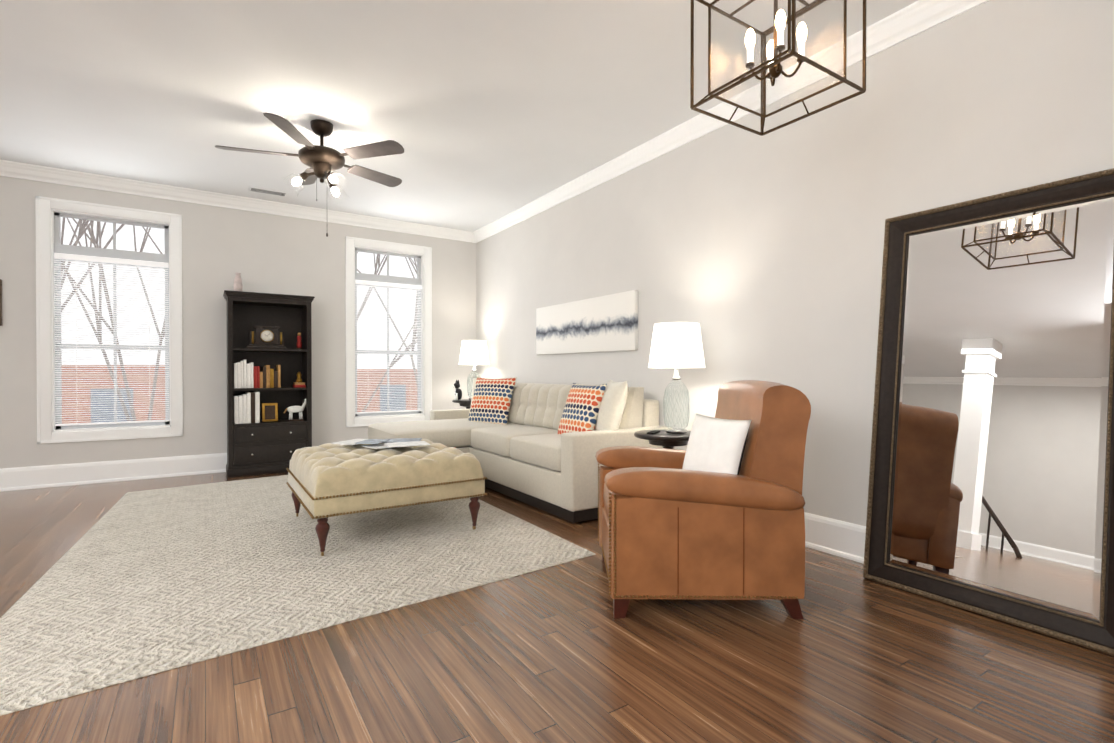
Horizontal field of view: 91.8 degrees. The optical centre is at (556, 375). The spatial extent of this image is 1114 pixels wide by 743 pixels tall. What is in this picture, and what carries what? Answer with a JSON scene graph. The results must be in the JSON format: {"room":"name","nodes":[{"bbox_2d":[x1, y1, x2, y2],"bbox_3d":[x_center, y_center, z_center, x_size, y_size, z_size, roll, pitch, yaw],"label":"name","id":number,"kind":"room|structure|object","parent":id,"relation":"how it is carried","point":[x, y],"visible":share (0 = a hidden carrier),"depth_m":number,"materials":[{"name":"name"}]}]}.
{"room":"living room","nodes":[
{"label":"living room","id":0,"kind":"room"},
{"bbox_2d":[0,176,475,468],"bbox_3d":[-4.906,-0.444,5.131,9.253,3.000,0.160,0,0,-33],"label":"wall","id":1,"kind":"structure","parent":0,"point":[265,253],"depth_m":5.84,"materials":[{"name":"paint"}]},
{"bbox_2d":[0,279,1,325],"bbox_3d":[-5.221,-0.661,4.804,0.400,0.420,0.030,0,0,-33],"label":"picture","id":2,"kind":"object","parent":1,"relation":"attached to","point":[0,302],"visible":1,"depth_m":4.90,"materials":[{"name":"brown wood"}]},
{"bbox_2d":[35,196,182,443],"bbox_3d":[-4.439,-0.518,5.419,1.118,2.313,0.188,0,0,-33],"label":"window","id":3,"kind":"structure","parent":1,"relation":"in","point":[50,212],"depth_m":5.32,"materials":[{"name":"paint"}]},
{"bbox_2d":[54,253,168,425],"bbox_3d":[-4.418,-0.342,5.388,0.884,1.647,0.044,0,0,-33],"label":"window blinds","id":4,"kind":"object","parent":3,"relation":"attached to","point":[125,262],"visible":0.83,"depth_m":5.37,"materials":[{"name":"white plastic"}]},
{"bbox_2d":[0,444,343,491],"bbox_3d":[-4.851,0.954,5.062,8.820,0.206,0.032,0,0,-33],"label":"baseboard","id":5,"kind":"structure","parent":1,"relation":"attached to","point":[46,476],"depth_m":5.33,"materials":[{"name":"paint"}]},
{"bbox_2d":[0,159,471,241],"bbox_3d":[-4.848,-1.880,5.012,8.730,0.125,0.085,0,0,-33],"label":"crown molding","id":6,"kind":"structure","parent":1,"relation":"attached to","point":[12,169],"depth_m":5.77,"materials":[{"name":"paint"}]},
{"bbox_2d":[345,236,431,426],"bbox_3d":[-2.153,-0.529,6.911,1.078,2.313,0.188,0,0,-33],"label":"window","id":7,"kind":"structure","parent":1,"relation":"in","point":[421,254],"depth_m":6.91,"materials":[{"name":"paint"}]},
{"bbox_2d":[355,280,421,413],"bbox_3d":[-2.132,-0.353,6.880,0.844,1.647,0.044,0,0,-33],"label":"window blinds","id":8,"kind":"object","parent":7,"relation":"attached to","point":[386,284],"visible":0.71,"depth_m":6.86,"materials":[{"name":"white plastic"}]},
{"bbox_2d":[0,0,917,231],"bbox_3d":[-2.061,-1.972,0.762,9.253,0.120,10.568,0,0,-33],"label":"ceiling","id":9,"kind":"structure","parent":0,"point":[483,112],"depth_m":3.61,"materials":[{"name":"paint"}]},
{"bbox_2d":[248,186,287,196],"bbox_3d":[-3.059,-1.943,5.719,0.360,0.009,0.140,0,0,-33],"label":"ceiling vent","id":10,"kind":"object","parent":9,"relation":"in","point":[266,191],"visible":0.96,"depth_m":5.70,"materials":[{"name":"white metal"}]},
{"bbox_2d":[215,113,403,236],"bbox_3d":[-1.847,-1.501,4.205,1.380,0.868,1.334,0,0,-33],"label":"ceiling fan","id":11,"kind":"object","parent":9,"relation":"hanging from","point":[321,161],"visible":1,"depth_m":4.08,"materials":[{"name":"metal"}]},
{"bbox_2d":[690,0,865,135],"bbox_3d":[0.858,-1.499,2.118,0.459,0.843,0.459,0,0,-33],"label":"pendant lantern","id":12,"kind":"object","parent":9,"relation":"hanging from","point":[775,46],"visible":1,"depth_m":2.12,"materials":[{"name":"brown metal"}]},
{"bbox_2d":[0,472,1113,742],"bbox_3d":[-2.061,1.147,0.785,9.253,0.120,10.568,0,0,-33],"label":"floor","id":13,"kind":"structure","parent":0,"point":[558,654],"depth_m":1.95,"materials":[{"name":"brown wood"}]},
{"bbox_2d":[223,273,314,477],"bbox_3d":[-3.139,-0.017,5.901,0.850,2.136,0.416,0,0,-33],"label":"bookcase","id":14,"kind":"object","parent":13,"relation":"on","point":[269,384],"visible":0.98,"depth_m":5.84,"materials":[{"name":"brown wood"}]},
{"bbox_2d":[233,273,242,290],"bbox_3d":[-3.385,-0.977,5.731,0.086,0.215,0.086,0,0,-33],"label":"vase","id":15,"kind":"object","parent":14,"relation":"on","point":[238,286],"depth_m":5.70,"materials":[{"name":"ceramic"}]},
{"bbox_2d":[246,325,286,348],"bbox_3d":[-3.157,-0.409,5.871,0.380,0.250,0.142,0,0,-33],"label":"mantel clock","id":16,"kind":"object","parent":14,"relation":"on","point":[263,337],"depth_m":5.81,"materials":[{"name":"wood"}]},
{"bbox_2d":[0,475,595,715],"bbox_3d":[-1.932,1.056,4.005,2.770,0.015,4.060,0,0,-33],"label":"area rug","id":17,"kind":"object","parent":13,"relation":"on","point":[128,586],"visible":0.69,"depth_m":2.85,"materials":[{"name":"carpet"}]},
{"bbox_2d":[286,438,486,555],"bbox_3d":[-1.242,0.761,3.832,1.093,0.576,1.155,0,0,-33],"label":"ottoman","id":18,"kind":"object","parent":17,"relation":"on","point":[333,479],"visible":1,"depth_m":3.42,"materials":[{"name":"fabric"}]},
{"bbox_2d":[331,438,429,448],"bbox_3d":[-1.252,0.489,3.919,0.662,0.032,0.667,0,0,-33],"label":"books","id":19,"kind":"object","parent":18,"relation":"on","point":[395,443],"depth_m":3.86,"materials":[{"name":"paper"}]},
{"bbox_2d":[368,377,671,522],"bbox_3d":[-0.603,0.531,5.102,1.700,1.012,3.010,0,0,-33],"label":"sofa","id":20,"kind":"object","parent":17,"relation":"on","point":[537,445],"visible":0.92,"depth_m":4.43,"materials":[{"name":"beige fabric"}]},
{"bbox_2d":[452,399,470,408],"bbox_3d":[-1.143,0.680,6.991,0.420,0.724,0.423,0,0,-33],"label":"side table","id":21,"kind":"object","parent":13,"relation":"on","point":[466,403],"visible":0.19,"depth_m":6.87,"materials":[{"name":"black wood"}]},
{"bbox_2d":[452,380,461,399],"bbox_3d":[-1.283,0.185,6.948,0.128,0.265,0.088,0,0,-33],"label":"figurine","id":22,"kind":"object","parent":21,"relation":"on","point":[457,393],"visible":1,"depth_m":6.92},
{"bbox_2d":[459,340,488,399],"bbox_3d":[-1.067,-0.063,6.962,0.390,0.760,0.390,0,0,-33],"label":"table lamp","id":23,"kind":"object","parent":21,"relation":"on","point":[474,352],"visible":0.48,"depth_m":6.82,"materials":[{"name":"white fabric"}]},
{"bbox_2d":[634,429,690,448],"bbox_3d":[0.777,0.734,3.777,0.470,0.662,0.471,0,0,-33],"label":"side table","id":24,"kind":"object","parent":13,"relation":"on","point":[663,438],"visible":0.21,"depth_m":3.65,"materials":[{"name":"black wood"}]},
{"bbox_2d":[647,430,659,433],"bbox_3d":[0.674,0.397,3.767,0.050,0.011,0.170,0,0,27],"label":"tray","id":25,"kind":"object","parent":24,"relation":"on","point":[654,432],"visible":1,"depth_m":3.74,"materials":[{"name":"black metal"}]},
{"bbox_2d":[648,322,704,433],"bbox_3d":[0.838,0.022,3.787,0.390,0.760,0.390,0,0,-33],"label":"table lamp","id":26,"kind":"object","parent":24,"relation":"on","point":[676,345],"visible":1,"depth_m":3.64,"materials":[{"name":"white fabric"}]},
{"bbox_2d":[595,380,810,618],"bbox_3d":[0.681,0.549,2.765,0.925,1.049,0.864,0,0,1],"label":"armchair","id":27,"kind":"object","parent":13,"relation":"on","point":[714,510],"visible":1,"depth_m":2.36,"materials":[{"name":"brown leather"}]},
{"bbox_2d":[682,413,750,474],"bbox_3d":[0.762,0.374,2.633,0.120,0.360,0.420,17,-6,-21],"label":"pillow","id":28,"kind":"object","parent":27,"relation":"on","point":[723,446],"depth_m":2.53,"materials":[{"name":"white fabric"}]},
{"bbox_2d":[863,168,1113,655],"bbox_3d":[1.988,0.111,2.491,0.270,1.926,1.000,0,0,-33],"label":"floor mirror","id":29,"kind":"object","parent":13,"relation":"on","point":[991,485],"visible":1,"depth_m":2.45,"materials":[{"name":"brown wood"}]},
{"bbox_2d":[476,0,1113,525],"bbox_3d":[1.790,-0.430,3.192,0.160,3.000,10.408,0,0,-33],"label":"wall","id":30,"kind":"structure","parent":0,"point":[756,256],"depth_m":3.34,"materials":[{"name":"paint"}]},
{"bbox_2d":[536,290,637,354],"bbox_3d":[0.236,-0.486,5.385,0.040,0.520,1.660,0,0,-33],"label":"wall art","id":31,"kind":"object","parent":30,"relation":"attached to","point":[605,323],"visible":1,"depth_m":5.21},
{"bbox_2d":[472,0,989,242],"bbox_3d":[1.643,-1.867,3.182,0.085,0.125,10.248,0,0,-33],"label":"crown molding","id":32,"kind":"structure","parent":30,"relation":"attached to","point":[908,22],"depth_m":3.66,"materials":[{"name":"paint"}]},
{"bbox_2d":[804,512,865,563],"bbox_3d":[1.665,0.967,3.216,0.032,0.206,10.248,0,0,-33],"label":"baseboard","id":33,"kind":"structure","parent":30,"relation":"attached to","point":[842,539],"depth_m":3.22,"materials":[{"name":"paint"}]},
{"label":"outside","id":34,"kind":"structure","parent":0,"visible":0},
{"bbox_2d":[61,217,416,423],"bbox_3d":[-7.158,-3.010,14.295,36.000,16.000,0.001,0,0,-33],"label":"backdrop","id":35,"kind":"structure","parent":34,"point":[127,239],"depth_m":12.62,"materials":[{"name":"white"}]},
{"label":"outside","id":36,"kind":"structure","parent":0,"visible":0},
{"bbox_2d":[61,217,416,420],"bbox_3d":[-5.374,-1.112,9.776,12.529,10.278,4.447,0,0,-33],"label":"tree","id":37,"kind":"object","parent":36,"point":[92,239],"depth_m":9.11,"materials":[{"name":"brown plant"}]}
]}

